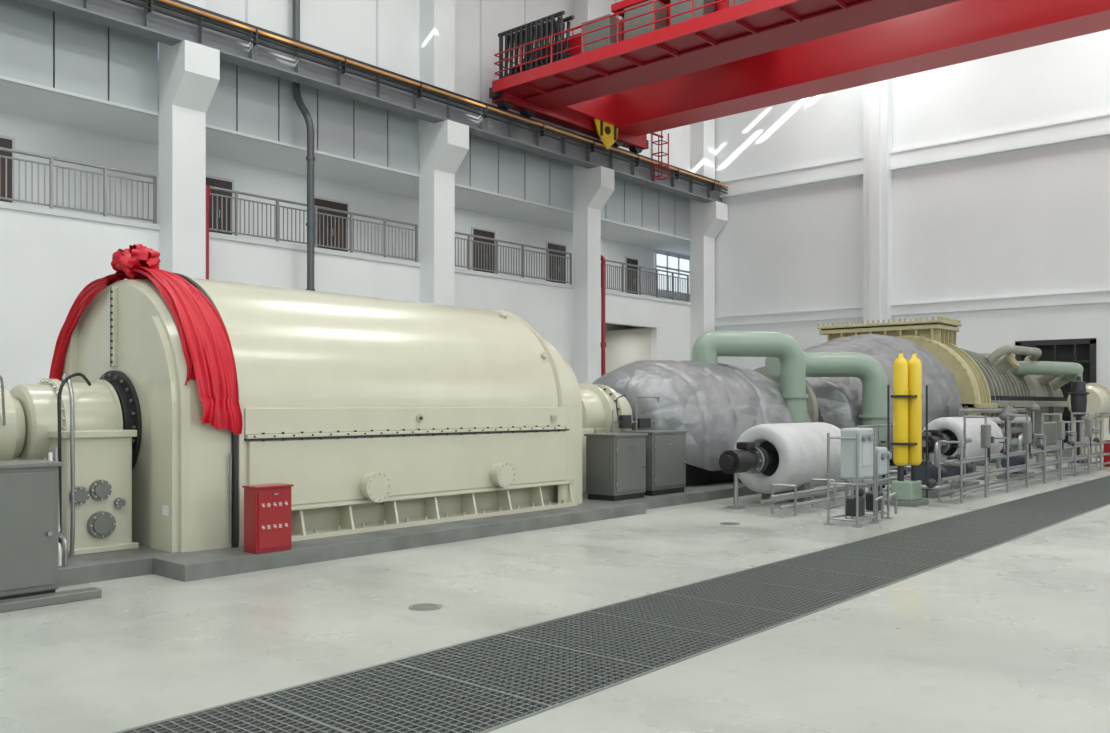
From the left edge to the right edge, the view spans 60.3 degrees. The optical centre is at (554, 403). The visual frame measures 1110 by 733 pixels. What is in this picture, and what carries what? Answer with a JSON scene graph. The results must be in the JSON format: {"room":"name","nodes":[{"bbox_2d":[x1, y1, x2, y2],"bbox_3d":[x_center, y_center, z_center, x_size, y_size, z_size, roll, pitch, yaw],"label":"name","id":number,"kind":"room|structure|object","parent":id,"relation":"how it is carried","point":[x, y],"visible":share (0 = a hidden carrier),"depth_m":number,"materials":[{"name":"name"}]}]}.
{"room":"power station hall","nodes":[
{"label":"power station hall","id":0,"kind":"room"},
{"bbox_2d":[159,0,219,278],"bbox_3d":[-9.934,-8.400,25.894,1.470,20.000,0.990,0,0,41],"label":"wall column","id":1,"kind":"structure","parent":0,"point":[189,72],"depth_m":25.76,"materials":[{"name":"white paint"}]},
{"bbox_2d":[0,0,690,391],"bbox_3d":[-9.134,-8.400,30.266,3.500,20.000,54.300,0,0,41],"label":"wall","id":2,"kind":"structure","parent":0,"point":[48,256],"depth_m":31.12,"materials":[{"name":"white paint"}]},
{"bbox_2d":[0,135,14,202],"bbox_3d":[-15.130,-6.050,25.475,0.135,2.400,1.360,0,0,41],"label":"door","id":3,"kind":"structure","parent":2,"relation":"in","point":[8,142],"depth_m":25.83,"materials":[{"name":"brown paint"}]},
{"bbox_2d":[0,147,156,223],"bbox_3d":[-13.534,-5.535,22.994,0.080,1.370,8.100,0,0,41],"label":"balcony railing","id":4,"kind":"object","parent":2,"relation":"on","point":[51,165],"visible":1,"depth_m":24.52,"materials":[{"name":"silver metal"}]},
{"bbox_2d":[0,0,158,116],"bbox_3d":[-13.493,-9.170,22.958,0.150,2.660,8.130,0,0,41],"label":"panels","id":5,"kind":"object","parent":2,"relation":"attached to","point":[41,48],"visible":0.78,"depth_m":24.37,"materials":[{"name":"grey metal"}]},
{"bbox_2d":[206,175,233,234],"bbox_3d":[-10.800,-6.050,30.456,0.135,2.400,1.260,0,0,41],"label":"door","id":6,"kind":"structure","parent":2,"relation":"in","point":[213,181],"depth_m":30.55,"materials":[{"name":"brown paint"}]},
{"bbox_2d":[206,60,419,177],"bbox_3d":[-7.457,-9.170,29.902,0.150,2.660,8.330,0,0,41],"label":"panels","id":7,"kind":"object","parent":2,"relation":"attached to","point":[245,102],"visible":0.55,"depth_m":29.79,"materials":[{"name":"grey metal"}]},
{"bbox_2d":[209,186,417,261],"bbox_3d":[-7.498,-5.535,29.938,0.080,1.370,8.300,0,0,41],"label":"balcony railing","id":8,"kind":"object","parent":2,"relation":"on","point":[277,206],"visible":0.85,"depth_m":29.92,"materials":[{"name":"silver metal"}]},
{"bbox_2d":[314,196,348,251],"bbox_3d":[-7.947,-6.050,33.739,0.135,2.400,1.660,0,0,41],"label":"door","id":9,"kind":"structure","parent":2,"relation":"in","point":[318,201],"depth_m":33.80,"materials":[{"name":"grey paint"}]},
{"bbox_2d":[471,227,494,273],"bbox_3d":[-2.928,-6.050,39.513,0.135,2.400,1.360,0,0,41],"label":"door","id":10,"kind":"structure","parent":2,"relation":"in","point":[474,230],"depth_m":39.42,"materials":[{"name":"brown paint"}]},
{"bbox_2d":[455,232,571,284],"bbox_3d":[-1.725,-5.535,36.579,0.080,1.370,7.300,0,0,41],"label":"balcony railing","id":11,"kind":"object","parent":2,"relation":"on","point":[523,250],"visible":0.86,"depth_m":36.78,"materials":[{"name":"silver metal"}]},
{"bbox_2d":[455,134,573,213],"bbox_3d":[-1.683,-9.170,36.543,0.150,2.660,7.330,0,0,41],"label":"panels","id":12,"kind":"object","parent":2,"relation":"attached to","point":[490,167],"visible":0.55,"depth_m":36.66,"materials":[{"name":"grey metal"}]},
{"bbox_2d":[546,241,565,283],"bbox_3d":[0.090,-6.050,42.985,0.135,2.400,1.360,0,0,41],"label":"door","id":13,"kind":"structure","parent":2,"relation":"in","point":[549,245],"depth_m":42.94,"materials":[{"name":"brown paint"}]},
{"bbox_2d":[601,255,605,375],"bbox_3d":[1.953,-2.368,40.208,0.269,7.936,0.507,0,0,41],"label":"riser pipe","id":14,"kind":"object","parent":2,"relation":"attached to","point":[603,343],"visible":0.61,"depth_m":40.22,"materials":[{"name":"red metal"}]},
{"bbox_2d":[625,256,637,293],"bbox_3d":[3.830,-6.050,47.286,0.135,2.400,1.060,0,0,41],"label":"door","id":15,"kind":"structure","parent":2,"relation":"in","point":[629,260],"depth_m":47.21,"materials":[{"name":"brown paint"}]},
{"bbox_2d":[601,177,690,240],"bbox_3d":[3.877,-9.170,42.939,0.150,2.660,7.880,0,0,41],"label":"panels","id":16,"kind":"object","parent":2,"relation":"attached to","point":[634,205],"visible":0.55,"depth_m":43.23,"materials":[{"name":"grey metal"}]},
{"bbox_2d":[605,259,688,301],"bbox_3d":[3.835,-5.535,42.975,0.080,1.370,7.850,0,0,41],"label":"balcony railing","id":17,"kind":"object","parent":2,"relation":"on","point":[622,263],"visible":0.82,"depth_m":43.25,"materials":[{"name":"silver metal"}]},
{"bbox_2d":[655,251,689,295],"bbox_3d":[6.182,-6.800,50.012,0.070,2.000,3.300,0,0,41],"label":"window","id":18,"kind":"structure","parent":2,"relation":"in","point":[663,261],"depth_m":49.93,"materials":[{"name":"clear glass"}]},
{"bbox_2d":[419,0,468,305],"bbox_3d":[-3.833,-8.400,32.913,1.470,20.000,0.990,0,0,41],"label":"wall column","id":19,"kind":"structure","parent":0,"point":[443,145],"depth_m":32.78,"materials":[{"name":"white paint"}]},
{"bbox_2d":[0,449,1109,732],"bbox_3d":[4.927,1.848,18.243,40.500,0.504,54.000,0,0,41],"label":"floor","id":20,"kind":"structure","parent":0,"point":[1013,636],"depth_m":6.66,"materials":[{"name":"grey concrete"}]},
{"bbox_2d":[0,375,25,460],"bbox_3d":[-6.055,0.570,8.735,1.200,1.761,2.040,0,0,41],"label":"housing","id":21,"kind":"object","parent":20,"relation":"on","point":[12,417],"visible":0.95,"depth_m":9.13,"materials":[{"name":"beige metal"}]},
{"bbox_2d":[0,460,62,599],"bbox_3d":[-4.614,1.038,7.549,0.570,1.125,1.180,0,0,41],"label":"electrical cabinet","id":22,"kind":"object","parent":20,"relation":"on","point":[29,489],"visible":1,"depth_m":7.65,"materials":[{"name":"grey metal"}]},
{"bbox_2d":[0,587,101,612],"bbox_3d":[-4.491,1.565,7.150,0.160,0.070,2.100,0,0,41],"label":"plinth","id":23,"kind":"object","parent":20,"relation":"on","point":[34,601],"visible":1,"depth_m":7.59,"materials":[{"name":"grey paint"}]},
{"bbox_2d":[43,447,66,565],"bbox_3d":[-4.560,0.919,8.669,0.193,1.041,0.538,0,0,-37],"label":"bundle","id":24,"kind":"object","parent":20,"relation":"on","point":[50,458],"visible":0.31,"depth_m":8.58,"materials":[{"name":"white metal"}]},
{"bbox_2d":[10,373,138,556],"bbox_3d":[-5.071,0.571,9.814,1.768,1.761,0.840,0,0,41],"label":"pedestal","id":25,"kind":"object","parent":20,"relation":"on","point":[84,420],"visible":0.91,"depth_m":9.36,"materials":[{"name":"beige metal"}]},
{"bbox_2d":[206,185,209,279],"bbox_3d":[-9.771,-2.250,26.713,0.240,7.700,0.240,0,0,41],"label":"riser pipe","id":26,"kind":"object","parent":20,"relation":"on","point":[207,186],"visible":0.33,"depth_m":26.66,"materials":[{"name":"red metal"}]},
{"bbox_2d":[293,0,314,290],"bbox_3d":[-7.623,-8.350,28.994,0.703,19.900,0.279,0,0,7],"label":"downpipe","id":27,"kind":"object","parent":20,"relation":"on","point":[310,158],"visible":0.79,"depth_m":28.89,"materials":[{"name":"grey metal"}]},
{"bbox_2d":[408,603,441,610],"bbox_3d":[-1.022,1.596,7.513,0.260,0.008,0.260,0,0,41],"label":"drain cover","id":28,"kind":"object","parent":20,"relation":"on","point":[422,606],"visible":1,"depth_m":7.48,"materials":[{"name":"silver metal"}]},
{"bbox_2d":[59,444,1066,586],"bbox_3d":[5.337,1.525,22.258,4.850,0.150,38.600,0,0,41],"label":"plinth","id":29,"kind":"object","parent":20,"relation":"on","point":[143,560],"visible":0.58,"depth_m":10.13,"materials":[{"name":"grey paint"}]},
{"bbox_2d":[242,483,293,553],"bbox_3d":[-2.828,1.125,9.428,0.260,0.650,0.420,0,0,41],"label":"base cabinet","id":30,"kind":"object","parent":29,"relation":"on","point":[267,507],"visible":1,"depth_m":9.32,"materials":[{"name":"red metal"}]},
{"bbox_2d":[61,272,581,552],"bbox_3d":[-2.688,-0.007,12.480,3.237,2.915,6.290,0,0,41],"label":"generator","id":31,"kind":"object","parent":29,"relation":"on","point":[379,413],"visible":0.85,"depth_m":10.79,"materials":[{"name":"beige metal"}]},
{"bbox_2d":[49,244,242,434],"bbox_3d":[-4.558,-0.717,10.378,3.171,2.054,0.540,0,0,37],"label":"bow","id":32,"kind":"object","parent":31,"relation":"attached to","point":[205,341],"visible":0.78,"depth_m":9.68,"materials":[{"name":"red fabric"}]},
{"bbox_2d":[579,383,632,493],"bbox_3d":[0.120,0.545,15.915,1.300,1.810,2.560,0,0,41],"label":"guard","id":33,"kind":"object","parent":20,"relation":"on","point":[598,401],"visible":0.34,"depth_m":15.89,"materials":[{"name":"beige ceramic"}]},
{"bbox_2d":[584,433,647,500],"bbox_3d":[0.951,0.953,14.676,0.620,0.995,0.840,0,0,41],"label":"base cabinet","id":34,"kind":"object","parent":20,"relation":"on","point":[615,462],"visible":1,"depth_m":14.42,"materials":[{"name":"grey metal"}]},
{"bbox_2d":[612,395,659,432],"bbox_3d":[1.308,0.644,16.022,0.272,1.612,1.328,0,0,41],"label":"frame","id":35,"kind":"object","parent":20,"relation":"on","point":[625,421],"visible":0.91,"depth_m":15.88,"materials":[{"name":"silver metal"}]},
{"bbox_2d":[623,430,687,495],"bbox_3d":[1.652,0.943,15.557,0.620,1.015,0.990,0,0,41],"label":"base cabinet","id":36,"kind":"object","parent":20,"relation":"on","point":[665,449],"visible":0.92,"depth_m":15.29,"materials":[{"name":"grey metal"}]},
{"bbox_2d":[592,360,811,485],"bbox_3d":[2.762,0.300,18.881,3.165,2.300,5.310,0,0,41],"label":"insulated turbine casing","id":37,"kind":"object","parent":20,"relation":"on","point":[716,404],"visible":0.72,"depth_m":16.99,"materials":[{"name":"silver metal"}]},
{"bbox_2d":[720,522,739,524],"bbox_3d":[2.334,1.596,12.745,0.260,0.008,0.260,0,0,41],"label":"drain cover","id":38,"kind":"object","parent":20,"relation":"on","point":[722,523],"visible":1,"depth_m":12.72,"materials":[{"name":"silver metal"}]},
{"bbox_2d":[692,331,807,422],"bbox_3d":[3.850,0.010,18.801,2.409,2.880,0.599,0,0,-13],"label":"pipe","id":39,"kind":"object","parent":20,"relation":"on","point":[710,345],"visible":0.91,"depth_m":18.69,"materials":[{"name":"green metal"}]},
{"bbox_2d":[719,422,841,509],"bbox_3d":[3.635,0.960,16.139,1.810,1.280,4.070,0,0,41],"label":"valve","id":40,"kind":"object","parent":20,"relation":"on","point":[763,455],"depth_m":15.23,"materials":[{"name":"white fabric"}]},
{"bbox_2d":[753,366,818,421],"bbox_3d":[4.892,0.300,21.327,2.100,2.300,1.050,0,0,41],"label":"housing","id":41,"kind":"object","parent":20,"relation":"on","point":[811,401],"visible":0.09,"depth_m":20.62,"materials":[{"name":"grey metal"}]},
{"bbox_2d":[765,352,890,477],"bbox_3d":[5.858,0.235,20.736,2.880,2.730,1.000,0,0,-14],"label":"pipe","id":42,"kind":"object","parent":20,"relation":"on","point":[871,373],"visible":0.7,"depth_m":20.62,"materials":[{"name":"green metal"}]},
{"bbox_2d":[760,463,933,515],"bbox_3d":[5.444,1.380,16.269,0.410,0.440,7.300,0,0,41],"label":"pipe","id":43,"kind":"object","parent":20,"relation":"on","point":[812,492],"visible":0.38,"depth_m":14.44,"materials":[{"name":"silver metal"}]},
{"bbox_2d":[823,428,883,527],"bbox_3d":[3.986,0.960,12.812,0.572,1.280,0.769,0,0,41],"label":"stand","id":44,"kind":"object","parent":20,"relation":"on","point":[858,445],"visible":1,"depth_m":12.57,"materials":[{"name":"silver metal"}]},
{"bbox_2d":[847,447,896,521],"bbox_3d":[4.428,1.100,13.389,0.522,1.000,0.619,0,0,41],"label":"stand","id":45,"kind":"object","parent":20,"relation":"on","point":[883,456],"visible":0.65,"depth_m":13.24,"materials":[{"name":"silver metal"}]},
{"bbox_2d":[803,334,963,461],"bbox_3d":[7.510,-0.192,24.359,3.884,3.283,6.847,0,0,41],"label":"casing","id":46,"kind":"structure","parent":20,"relation":"on","point":[839,399],"depth_m":23.17,"materials":[{"name":"silver metal"}]},
{"bbox_2d":[867,430,930,487],"bbox_3d":[6.709,1.070,18.449,0.320,1.060,3.050,0,0,41],"label":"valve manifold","id":47,"kind":"object","parent":20,"relation":"on","point":[883,443],"visible":0.15,"depth_m":18.62,"materials":[{"name":"grey metal"}]},
{"bbox_2d":[817,316,997,416],"bbox_3d":[10.255,-0.190,27.920,4.755,4.480,1.900,0,0,41],"label":"casing","id":48,"kind":"structure","parent":20,"relation":"on","point":[938,336],"depth_m":26.74,"materials":[{"name":"yellow metal"}]},
{"bbox_2d":[884,350,949,506],"bbox_3d":[5.752,0.375,15.168,0.780,2.450,0.758,0,0,41],"label":"bottles","id":49,"kind":"object","parent":20,"relation":"on","point":[907,396],"visible":0.98,"depth_m":15.09,"materials":[{"name":"yellow paint"}]},
{"bbox_2d":[918,440,954,497],"bbox_3d":[6.625,1.126,16.766,0.500,0.948,1.200,0,0,41],"label":"motor","id":50,"kind":"object","parent":20,"relation":"on","point":[932,469],"visible":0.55,"depth_m":16.41,"materials":[{"name":"grey paint"}]},
{"bbox_2d":[941,438,978,488],"bbox_3d":[7.665,1.126,18.115,0.500,0.948,1.200,0,0,41],"label":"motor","id":51,"kind":"object","parent":20,"relation":"on","point":[951,470],"visible":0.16,"depth_m":17.75,"materials":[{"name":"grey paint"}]},
{"bbox_2d":[922,417,1003,472],"bbox_3d":[8.551,0.940,21.041,1.781,1.320,4.220,0,0,41],"label":"tank","id":52,"kind":"object","parent":20,"relation":"on","point":[944,428],"visible":0.66,"depth_m":20.10,"materials":[{"name":"white insulation cloth"},{"name":"dark steel"},{"name":"stainless steel"}]},
{"bbox_2d":[856,419,1101,468],"bbox_3d":[10.803,1.014,22.593,12.172,1.172,1.323,0,0,-37],"label":"handrail","id":53,"kind":"object","parent":20,"relation":"on","point":[1100,420],"visible":0.28,"depth_m":23.69,"materials":[{"name":"silver metal"}]},
{"bbox_2d":[946,406,1032,465],"bbox_3d":[12.034,0.825,26.121,0.550,1.550,6.617,0,0,41],"label":"piping","id":54,"kind":"object","parent":20,"relation":"on","point":[966,410],"visible":0.27,"depth_m":26.46,"materials":[{"name":"grey paint"}]},
{"bbox_2d":[996,410,1014,468],"bbox_3d":[10.932,0.870,23.093,0.360,1.460,1.340,0,0,41],"label":"control valve","id":55,"kind":"object","parent":20,"relation":"on","point":[1003,416],"visible":0.26,"depth_m":22.99,"materials":[{"name":"grey paint"}]},
{"bbox_2d":[1001,406,1016,413],"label":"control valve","id":56,"kind":"object","parent":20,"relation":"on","point":[1012,409],"depth_m":24.46,"materials":[{"name":"grey paint"}]},
{"bbox_2d":[1009,421,1016,449],"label":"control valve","id":57,"kind":"object","parent":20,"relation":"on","point":[1010,446],"depth_m":24.52,"materials":[{"name":"grey paint"}]},
{"bbox_2d":[996,434,1033,479],"bbox_3d":[9.971,1.126,20.615,0.500,0.948,1.200,0,0,41],"label":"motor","id":58,"kind":"object","parent":20,"relation":"on","point":[1014,460],"visible":0.47,"depth_m":20.26,"materials":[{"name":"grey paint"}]},
{"bbox_2d":[960,348,1071,447],"bbox_3d":[14.459,0.000,32.296,3.848,3.680,10.880,0,0,41],"label":"turbine","id":59,"kind":"object","parent":20,"relation":"on","point":[1006,388],"visible":0.25,"depth_m":30.66,"materials":[{"name":"grey metal"}]},
{"bbox_2d":[936,412,1109,502],"bbox_3d":[10.166,0.900,19.790,0.422,1.400,11.810,0,0,41],"label":"rack","id":60,"kind":"object","parent":20,"relation":"on","point":[960,459],"visible":1,"depth_m":18.19,"materials":[{"name":"silver metal"}]},
{"bbox_2d":[1025,402,1039,432],"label":"control valve","id":61,"kind":"object","parent":20,"relation":"on","point":[1032,407],"depth_m":25.77,"materials":[{"name":"grey paint"}]},
{"bbox_2d":[985,345,1082,416],"bbox_3d":[16.158,-0.090,31.263,1.552,3.380,8.232,0,0,41],"label":"pipe","id":62,"kind":"object","parent":20,"relation":"on","point":[1069,370],"visible":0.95,"depth_m":30.29,"materials":[{"name":"green metal"}]},
{"bbox_2d":[1031,439,1038,448],"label":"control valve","id":63,"kind":"object","parent":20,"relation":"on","point":[1033,445],"depth_m":25.70,"materials":[{"name":"grey paint"}]},
{"bbox_2d":[1036,454,1041,461],"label":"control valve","id":64,"kind":"object","parent":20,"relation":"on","point":[1038,456],"depth_m":26.25,"materials":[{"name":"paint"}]},
{"bbox_2d":[1068,376,1089,462],"bbox_3d":[14.271,0.425,26.020,0.520,2.350,0.520,0,0,41],"label":"valve actuator","id":65,"kind":"object","parent":20,"relation":"on","point":[1078,394],"visible":0.94,"depth_m":25.90,"materials":[{"name":"grey metal"}]},
{"bbox_2d":[1067,383,1109,457],"bbox_3d":[17.081,0.475,29.938,1.200,2.250,4.000,0,0,41],"label":"turbine","id":66,"kind":"object","parent":20,"relation":"on","point":[1098,400],"visible":0.48,"depth_m":28.51,"materials":[{"name":"beige metal"}]},
{"bbox_2d":[1104,440,1109,466],"bbox_3d":[14.293,1.265,24.543,0.290,0.670,0.420,0,0,41],"label":"base cabinet","id":67,"kind":"object","parent":20,"relation":"on","point":[1106,446],"visible":0.55,"depth_m":24.42,"materials":[{"name":"red metal"}]},
{"bbox_3d":[-15.888,-8.400,19.045,1.470,20.000,0.940,0,0,41],"label":"wall column","id":68,"kind":"structure","parent":20,"relation":"on","visible":0},
{"bbox_2d":[18,0,725,203],"bbox_3d":[-8.493,-10.115,27.292,0.930,1.130,49.850,0,0,41],"label":"beam","id":69,"kind":"structure","parent":68,"relation":"on","point":[120,15],"depth_m":29.49,"materials":[{"name":"grey metal"}]},
{"bbox_2d":[121,0,727,193],"bbox_3d":[-8.071,-10.220,26.924,0.190,0.440,49.850,0,0,41],"label":"rail","id":70,"kind":"object","parent":69,"relation":"attached to","point":[151,3],"visible":1,"depth_m":30.16,"materials":[{"name":"copper"},{"name":"dark steel"}]},
{"bbox_2d":[489,0,1109,179],"bbox_3d":[14.054,-12.089,26.372,35.450,4.822,10.006,0,0,41],"label":"crane","id":71,"kind":"object","parent":69,"relation":"on","point":[666,64],"visible":1,"depth_m":31.57,"materials":[{"name":"red paint"}]},
{"bbox_2d":[573,0,613,383],"bbox_3d":[1.580,-8.400,39.139,1.470,20.000,0.890,0,0,41],"label":"wall column","id":72,"kind":"structure","parent":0,"point":[592,187],"depth_m":39.01,"materials":[{"name":"white paint"}]},
{"bbox_2d":[690,119,727,360],"bbox_3d":[7.370,-8.400,45.799,1.470,20.000,1.040,0,0,41],"label":"wall column","id":73,"kind":"structure","parent":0,"point":[708,219],"depth_m":45.66,"materials":[{"name":"white paint"}]},
{"bbox_2d":[863,79,891,323],"bbox_3d":[13.715,-8.400,40.668,1.060,20.000,0.620,0,0,41],"label":"wall pillar","id":74,"kind":"structure","parent":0,"point":[877,96],"depth_m":40.39,"materials":[{"name":"white paint"}]},
{"bbox_2d":[715,29,1109,442],"bbox_3d":[21.392,-8.400,34.669,37.200,20.000,0.400,0,0,41],"label":"wall","id":75,"kind":"structure","parent":0,"point":[1036,220],"depth_m":38.97,"materials":[{"name":"paint"}]},
{"bbox_2d":[714,113,1109,326],"bbox_3d":[21.169,-7.215,34.413,37.200,6.930,0.280,0,0,41],"label":"wall beam","id":76,"kind":"structure","parent":75,"relation":"attached to","point":[1095,126],"depth_m":39.08,"materials":[{"name":"white paint"}]},
{"bbox_2d":[1015,338,1095,414],"bbox_3d":[19.043,-0.425,36.387,2.800,4.050,0.070,0,0,41],"label":"gate","id":77,"kind":"object","parent":75,"relation":"attached to","point":[1092,341],"visible":0.37,"depth_m":35.94,"materials":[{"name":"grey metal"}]}
]}

